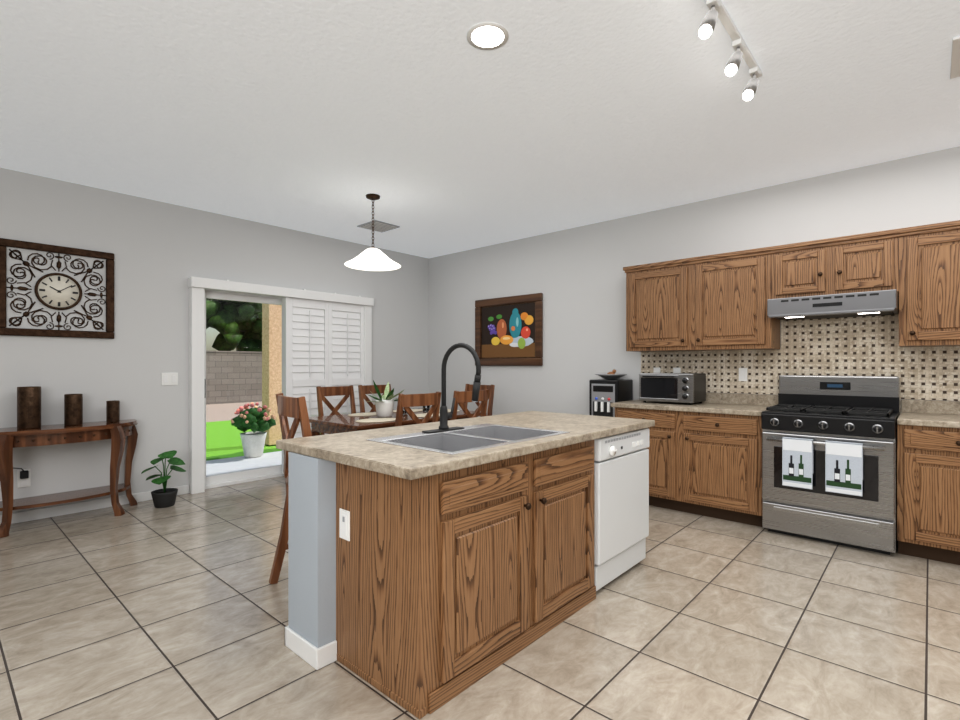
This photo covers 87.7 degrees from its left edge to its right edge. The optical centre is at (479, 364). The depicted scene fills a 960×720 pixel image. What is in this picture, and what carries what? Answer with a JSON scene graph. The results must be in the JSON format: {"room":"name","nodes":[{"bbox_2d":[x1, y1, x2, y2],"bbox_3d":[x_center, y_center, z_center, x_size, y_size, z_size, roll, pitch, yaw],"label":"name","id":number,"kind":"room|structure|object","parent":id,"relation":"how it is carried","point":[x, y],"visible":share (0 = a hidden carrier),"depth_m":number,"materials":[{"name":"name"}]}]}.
{"room":"kitchen","nodes":[
{"label":"kitchen","id":0,"kind":"room"},
{"bbox_2d":[0,168,428,514],"bbox_3d":[-4.040,-0.145,3.824,0.200,2.830,10.000,0,0,42],"label":"wall","id":1,"kind":"structure","parent":0,"point":[163,252],"depth_m":4.69,"materials":[{"name":"paint"}]},
{"bbox_2d":[13,468,30,487],"bbox_3d":[-3.715,0.903,3.995,0.053,0.174,0.191,0,0,42],"label":"electrical outlet plate","id":2,"kind":"object","parent":1,"relation":"attached to","point":[23,477],"visible":1,"depth_m":4.03,"materials":[{"name":"white plastic"}]},
{"bbox_2d":[0,238,113,338],"bbox_3d":[-3.540,-0.618,4.204,0.030,0.765,0.765,0,0,42],"label":"wall clock","id":3,"kind":"object","parent":1,"relation":"attached to","point":[47,290],"visible":1,"depth_m":4.19,"materials":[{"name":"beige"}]},
{"bbox_2d":[0,485,188,523],"bbox_3d":[-5.028,1.228,2.567,0.013,0.085,6.410,0,0,42],"label":"baseboard","id":4,"kind":"structure","parent":1,"relation":"attached to","point":[36,514],"depth_m":4.29,"materials":[{"name":"white"}]},
{"bbox_2d":[161,373,177,384],"bbox_3d":[-2.995,0.135,4.827,0.010,0.120,0.140,0,0,42],"label":"switch plate","id":5,"kind":"object","parent":1,"relation":"attached to","point":[169,378],"visible":1,"depth_m":4.82,"materials":[{"name":"white plastic"}]},
{"bbox_2d":[188,277,373,493],"bbox_3d":[-2.197,0.197,5.770,0.275,2.147,2.154,0,0,42],"label":"sliding door","id":6,"kind":"structure","parent":1,"relation":"in","point":[326,339],"depth_m":5.73,"materials":[{"name":"white paint"}]},
{"bbox_2d":[0,476,959,719],"bbox_3d":[-0.102,1.320,0.277,10.800,0.100,10.000,0,0,42],"label":"floor","id":7,"kind":"structure","parent":0,"point":[148,610],"depth_m":2.37,"materials":[{"name":"tile"}]},
{"bbox_2d":[0,419,137,537],"bbox_3d":[-3.401,0.886,4.062,0.408,0.776,1.112,0,0,42],"label":"console table","id":8,"kind":"object","parent":7,"relation":"on","point":[116,433],"visible":1,"depth_m":4.03,"materials":[{"name":"brown wood"}]},
{"bbox_2d":[17,386,40,428],"bbox_3d":[-3.561,0.335,3.951,0.146,0.325,0.144,0,0,42],"label":"candle holder","id":9,"kind":"object","parent":8,"relation":"on","point":[28,407],"visible":1,"depth_m":3.90,"materials":[{"name":"brown metal"}]},
{"bbox_2d":[64,394,82,425],"bbox_3d":[-3.377,0.369,4.155,0.122,0.255,0.120,0,0,42],"label":"candle holder","id":10,"kind":"object","parent":8,"relation":"on","point":[73,409],"visible":1,"depth_m":4.11,"materials":[{"name":"brown metal"}]},
{"bbox_2d":[106,400,119,422],"bbox_3d":[-3.196,0.405,4.356,0.096,0.185,0.094,0,0,42],"label":"candle holder","id":11,"kind":"object","parent":8,"relation":"on","point":[113,411],"visible":1,"depth_m":4.32,"materials":[{"name":"brown metal"}]},
{"bbox_2d":[141,450,185,507],"bbox_3d":[-2.834,1.023,4.497,0.248,0.495,0.387,0,0,42],"label":"floor plant","id":12,"kind":"object","parent":7,"relation":"on","point":[164,497],"visible":1,"depth_m":4.47,"materials":[{"name":"green plant"}]},
{"bbox_2d":[269,393,311,583],"bbox_3d":[-0.887,0.720,2.900,0.534,1.111,0.450,0,0,-37],"label":"dining chair","id":13,"kind":"object","parent":7,"relation":"on","point":[295,408],"visible":0.29,"depth_m":2.82,"materials":[{"name":"brown wood"}]},
{"bbox_2d":[316,385,355,434],"bbox_3d":[-1.418,0.751,5.297,0.534,1.048,0.450,0,0,42],"label":"dining chair","id":14,"kind":"object","parent":7,"relation":"on","point":[323,392],"visible":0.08,"depth_m":5.44,"materials":[{"name":"brown wood"}]},
{"bbox_2d":[358,384,390,412],"bbox_3d":[-1.070,0.751,5.684,0.534,1.048,0.450,0,0,42],"label":"dining chair","id":15,"kind":"object","parent":7,"relation":"on","point":[363,390],"visible":0.06,"depth_m":5.76,"materials":[{"name":"brown wood"}]},
{"bbox_2d":[309,407,486,435],"bbox_3d":[-0.810,0.885,5.020,0.920,0.770,1.620,0,0,42],"label":"dining table","id":16,"kind":"object","parent":7,"relation":"on","point":[334,424],"visible":0.29,"depth_m":4.55,"materials":[{"name":"brown wood"}]},
{"bbox_2d":[348,412,375,415],"bbox_3d":[-1.138,0.496,5.045,0.303,0.006,0.418,0,0,36],"label":"placemat","id":17,"kind":"object","parent":16,"relation":"on","point":[367,413],"depth_m":4.98,"materials":[{"name":"beige fabric"}]},
{"bbox_2d":[355,418,395,422],"bbox_3d":[-0.925,0.496,4.503,0.303,0.006,0.418,0,0,36],"label":"placemat","id":18,"kind":"object","parent":16,"relation":"on","point":[371,420],"depth_m":4.44,"materials":[{"name":"beige fabric"}]},
{"bbox_2d":[367,380,404,416],"bbox_3d":[-0.894,0.319,4.805,0.501,0.360,0.508,0,0,42],"label":"potted plant","id":19,"kind":"object","parent":16,"relation":"on","point":[384,404],"visible":0.92,"depth_m":4.75,"materials":[{"name":"white ceramic"}]},
{"bbox_2d":[403,405,429,414],"bbox_3d":[-0.671,0.434,5.190,0.080,0.130,0.400,0,0,38],"label":"glassware","id":20,"kind":"object","parent":16,"relation":"on","point":[426,408],"visible":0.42,"depth_m":5.28,"materials":[{"name":"clear glass"}]},
{"bbox_2d":[393,409,459,411],"bbox_3d":[-0.598,0.496,5.452,0.755,0.006,0.370,0,0,-6],"label":"placemat","id":21,"kind":"object","parent":16,"relation":"on","point":[414,410],"depth_m":5.42,"materials":[{"name":"fabric"}]},
{"bbox_2d":[415,413,439,416],"bbox_3d":[-0.510,0.496,4.964,0.303,0.006,0.418,0,0,36],"label":"placemat","id":22,"kind":"object","parent":16,"relation":"on","point":[423,414],"depth_m":4.88,"materials":[{"name":"beige fabric"}]},
{"bbox_2d":[395,392,440,426],"bbox_3d":[-0.645,0.751,4.251,0.534,1.048,0.450,0,0,42],"label":"dining chair","id":23,"kind":"object","parent":7,"relation":"on","point":[406,401],"visible":0.1,"depth_m":4.06,"materials":[{"name":"brown wood"}]},
{"bbox_2d":[280,423,654,718],"bbox_3d":[0.110,0.832,2.725,0.866,0.876,2.018,0,0,42],"label":"kitchen island","id":24,"kind":"object","parent":7,"relation":"on","point":[429,573],"depth_m":2.10,"materials":[{"name":"wood"}]},
{"bbox_2d":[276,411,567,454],"bbox_3d":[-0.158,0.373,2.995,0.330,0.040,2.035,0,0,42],"label":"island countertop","id":25,"kind":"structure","parent":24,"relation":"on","point":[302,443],"depth_m":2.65,"materials":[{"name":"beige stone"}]},
{"bbox_2d":[312,415,654,474],"bbox_3d":[0.202,0.373,2.672,0.655,0.040,2.035,0,0,42],"label":"island countertop","id":26,"kind":"structure","parent":24,"relation":"on","point":[382,456],"depth_m":2.12,"materials":[{"name":"beige stone"}]},
{"bbox_2d":[422,343,480,432],"bbox_3d":[-0.107,0.117,2.583,0.292,0.462,0.260,0,0,42],"label":"faucet","id":27,"kind":"object","parent":26,"relation":"on","point":[445,415],"visible":1,"depth_m":2.64,"materials":[{"name":"black metal"}]},
{"bbox_2d":[372,423,567,454],"bbox_3d":[-0.033,0.452,2.476,0.575,0.205,0.864,0,0,42],"label":"sink","id":28,"kind":"object","parent":26,"relation":"in","point":[477,436],"depth_m":2.55,"materials":[{"name":"grey metal"}]},
{"bbox_2d":[450,389,488,419],"bbox_3d":[-0.230,0.751,4.712,0.534,1.048,0.450,0,0,42],"label":"dining chair","id":29,"kind":"object","parent":7,"relation":"on","point":[461,398],"visible":0.15,"depth_m":4.51,"materials":[{"name":"brown wood"}]},
{"bbox_2d":[464,384,494,415],"bbox_3d":[-0.143,0.751,5.761,0.450,1.048,0.534,0,0,42],"label":"dining chair","id":30,"kind":"object","parent":7,"relation":"on","point":[469,387],"visible":0.02,"depth_m":5.80,"materials":[{"name":"brown wood"}]},
{"bbox_2d":[589,379,632,416],"bbox_3d":[1.343,0.710,5.147,0.320,1.120,0.370,0,0,42],"label":"water dispenser","id":31,"kind":"object","parent":7,"relation":"on","point":[604,394],"visible":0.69,"depth_m":5.03,"materials":[{"name":"black plastic"}]},
{"bbox_2d":[595,369,627,379],"bbox_3d":[1.353,0.097,5.158,0.330,0.105,0.330,0,0,42],"label":"decorative bowl","id":32,"kind":"object","parent":31,"relation":"on","point":[612,375],"visible":0.98,"depth_m":5.07,"materials":[{"name":"grey ceramic"}]},
{"bbox_2d":[615,408,677,510],"bbox_3d":[1.683,0.833,4.695,0.600,0.875,0.635,0,0,42],"label":"base cabinet","id":33,"kind":"object","parent":7,"relation":"on","point":[663,437],"depth_m":4.37,"materials":[{"name":"brown wood"}]},
{"bbox_2d":[678,412,762,526],"bbox_3d":[2.141,0.833,4.283,0.632,0.875,0.635,0,0,42],"label":"base cabinet","id":34,"kind":"object","parent":7,"relation":"on","point":[705,458],"depth_m":4.04,"materials":[{"name":"brown wood"}]},
{"bbox_2d":[610,400,776,415],"bbox_3d":[1.902,0.373,4.488,1.262,0.040,0.650,0,0,42],"label":"countertop","id":35,"kind":"structure","parent":34,"relation":"on","point":[655,406],"depth_m":4.28,"materials":[{"name":"beige stone"}]},
{"bbox_2d":[639,373,705,404],"bbox_3d":[1.777,0.214,4.639,0.495,0.275,0.383,0,0,42],"label":"toaster oven","id":36,"kind":"object","parent":35,"relation":"on","point":[689,388],"visible":1,"depth_m":4.50,"materials":[{"name":"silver metal"}]},
{"bbox_2d":[761,375,899,554],"bbox_3d":[2.621,0.677,3.750,0.782,1.185,0.725,0,0,42],"label":"gas range","id":37,"kind":"object","parent":7,"relation":"on","point":[819,410],"visible":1,"depth_m":3.57,"materials":[{"name":"silver metal"}]},
{"bbox_2d":[782,437,812,488],"bbox_3d":[2.279,0.700,3.587,0.185,0.350,0.045,0,0,42],"label":"hanging towel","id":38,"kind":"object","parent":37,"relation":"hanging from","point":[797,462],"visible":1,"depth_m":3.57,"materials":[{"name":"fabric"}]},
{"bbox_2d":[825,440,862,495],"bbox_3d":[2.479,0.700,3.407,0.205,0.350,0.045,0,0,42],"label":"hanging towel","id":39,"kind":"object","parent":37,"relation":"hanging from","point":[843,467],"visible":1,"depth_m":3.39,"materials":[{"name":"fabric"}]},
{"bbox_2d":[897,427,959,564],"bbox_3d":[3.187,0.833,3.341,0.592,0.875,0.635,0,0,42],"label":"base cabinet","id":40,"kind":"object","parent":7,"relation":"on","point":[928,479],"depth_m":3.21,"materials":[{"name":"brown wood"}]},
{"bbox_2d":[897,411,959,430],"bbox_3d":[3.602,0.373,2.957,1.722,0.040,0.650,0,0,42],"label":"countertop","id":41,"kind":"structure","parent":40,"relation":"on","point":[907,418],"depth_m":3.27,"materials":[{"name":"beige stone"}]},
{"bbox_2d":[0,0,959,257],"bbox_3d":[-0.102,-1.620,0.277,10.800,0.120,10.000,0,0,42],"label":"ceiling","id":42,"kind":"structure","parent":0,"point":[432,127],"depth_m":2.99,"materials":[{"name":"white paint"}]},
{"bbox_2d":[345,194,400,270],"bbox_3d":[-0.987,-1.236,4.614,0.510,0.647,0.510,0,0,42],"label":"pendant light","id":43,"kind":"object","parent":42,"relation":"hanging from","point":[372,258],"visible":1,"depth_m":4.61,"materials":[{"name":"glass"}]},
{"bbox_2d":[357,220,399,232],"bbox_3d":[-1.139,-1.552,5.611,0.340,0.015,0.340,0,0,42],"label":"ceiling vent","id":44,"kind":"object","parent":42,"relation":"in","point":[379,226],"depth_m":5.58,"materials":[{"name":"grey metal"}]},
{"bbox_2d":[467,22,508,49],"bbox_3d":[0.036,-1.558,2.373,0.200,0.004,0.200,0,0,42],"label":"recessed light","id":45,"kind":"object","parent":42,"relation":"in","point":[484,35],"visible":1,"depth_m":2.37,"materials":[{"name":"white paint"}]},
{"bbox_2d":[699,0,762,100],"bbox_3d":[1.080,-1.472,2.241,0.073,0.176,1.200,0,0,42],"label":"track light","id":46,"kind":"object","parent":42,"relation":"attached to","point":[717,8],"visible":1,"depth_m":2.36,"materials":[{"name":"white paint"}]},
{"bbox_2d":[950,36,959,78],"bbox_3d":[2.444,-1.553,2.507,0.120,0.014,0.440,0,0,42],"label":"ceiling vent","id":47,"kind":"object","parent":42,"relation":"in","point":[955,55],"depth_m":2.53,"materials":[{"name":"grey metal"}]},
{"bbox_2d":[429,146,959,416],"bbox_3d":[3.251,-0.145,3.852,10.600,2.830,0.200,0,0,42],"label":"wall","id":48,"kind":"structure","parent":0,"point":[576,276],"depth_m":5.40,"materials":[{"name":"paint"}]},
{"bbox_2d":[475,293,542,365],"bbox_3d":[0.341,-0.425,6.309,1.075,0.870,0.038,0,0,42],"label":"picture frame","id":49,"kind":"object","parent":48,"relation":"attached to","point":[509,331],"visible":1,"depth_m":6.27,"materials":[{"name":"wood"},{"name":"paint"},{"name":"canvas"}]},
{"bbox_2d":[623,258,686,351],"bbox_3d":[1.768,-0.540,4.799,0.627,0.810,0.353,0,0,42],"label":"upper cabinet","id":50,"kind":"object","parent":48,"relation":"attached to","point":[656,294],"depth_m":4.67,"materials":[{"name":"brown wood"}]},
{"bbox_2d":[687,248,779,350],"bbox_3d":[2.233,-0.540,4.380,0.626,0.810,0.353,0,0,42],"label":"upper cabinet","id":51,"kind":"object","parent":48,"relation":"attached to","point":[714,302],"depth_m":4.25,"materials":[{"name":"brown wood"}]},
{"bbox_2d":[698,392,777,403],"bbox_3d":[2.111,0.306,4.721,1.262,0.097,0.025,0,0,42],"label":"backsplash","id":52,"kind":"structure","parent":48,"relation":"attached to","point":[711,398],"depth_m":4.51,"materials":[{"name":"beige stone"}]},
{"bbox_2d":[641,314,959,413],"bbox_3d":[3.048,-0.075,3.887,3.750,0.890,0.018,0,0,42],"label":"backsplash","id":53,"kind":"structure","parent":48,"relation":"attached to","point":[859,346],"depth_m":4.06,"materials":[{"name":"tile"}]},
{"bbox_2d":[771,228,902,298],"bbox_3d":[2.761,-0.733,3.905,0.790,0.425,0.353,0,0,42],"label":"upper cabinet","id":54,"kind":"object","parent":48,"relation":"attached to","point":[873,261],"depth_m":3.74,"materials":[{"name":"brown wood"}]},
{"bbox_2d":[767,289,898,320],"bbox_3d":[2.710,-0.444,3.849,0.782,0.147,0.505,0,0,42],"label":"range hood","id":55,"kind":"object","parent":54,"relation":"attached to","point":[869,303],"visible":0.96,"depth_m":3.66,"materials":[{"name":"silver metal"}]},
{"bbox_2d":[898,220,959,346],"bbox_3d":[3.271,-0.540,3.446,0.578,0.810,0.353,0,0,42],"label":"upper cabinet","id":56,"kind":"object","parent":48,"relation":"attached to","point":[929,301],"depth_m":3.40,"materials":[{"name":"brown wood"}]},
{"bbox_2d":[901,399,959,414],"bbox_3d":[3.811,0.306,3.190,1.722,0.097,0.025,0,0,42],"label":"backsplash","id":57,"kind":"structure","parent":48,"relation":"attached to","point":[935,407],"depth_m":3.64,"materials":[{"name":"beige stone"}]},
{"label":"outside","id":58,"kind":"structure","parent":0,"visible":0},
{"bbox_2d":[206,399,341,475],"bbox_3d":[-15.691,1.430,20.773,39.800,0.280,28.000,0,0,42],"label":"ground","id":59,"kind":"structure","parent":58,"point":[221,448],"depth_m":7.91,"materials":[{"name":"green plant"}]},
{"bbox_2d":[206,298,261,351],"bbox_3d":[-13.452,-2.040,15.864,8.810,6.940,22.882,0,0,42],"label":"trees","id":60,"kind":"object","parent":59,"relation":"on","point":[234,318],"depth_m":19.94,"materials":[{"name":"green plant"}]},
{"bbox_2d":[231,402,275,457],"bbox_3d":[-3.199,0.908,7.049,0.582,0.764,0.594,0,0,42],"label":"flower pot","id":61,"kind":"object","parent":59,"relation":"on","point":[253,440],"depth_m":6.92,"materials":[{"name":"white ceramic"}]},
{"bbox_2d":[206,351,315,404],"bbox_3d":[-10.043,0.420,15.688,0.340,1.800,36.000,0,0,42],"label":"fence","id":62,"kind":"object","parent":59,"relation":"on","point":[247,365],"depth_m":17.25,"materials":[{"name":"beige brick"}]},
{"bbox_2d":[262,304,281,444],"bbox_3d":[-3.384,-0.320,8.184,0.260,3.220,0.260,0,0,42],"label":"patio post","id":63,"kind":"object","parent":59,"relation":"on","point":[273,437],"depth_m":8.08,"materials":[{"name":"paint"}]}
]}

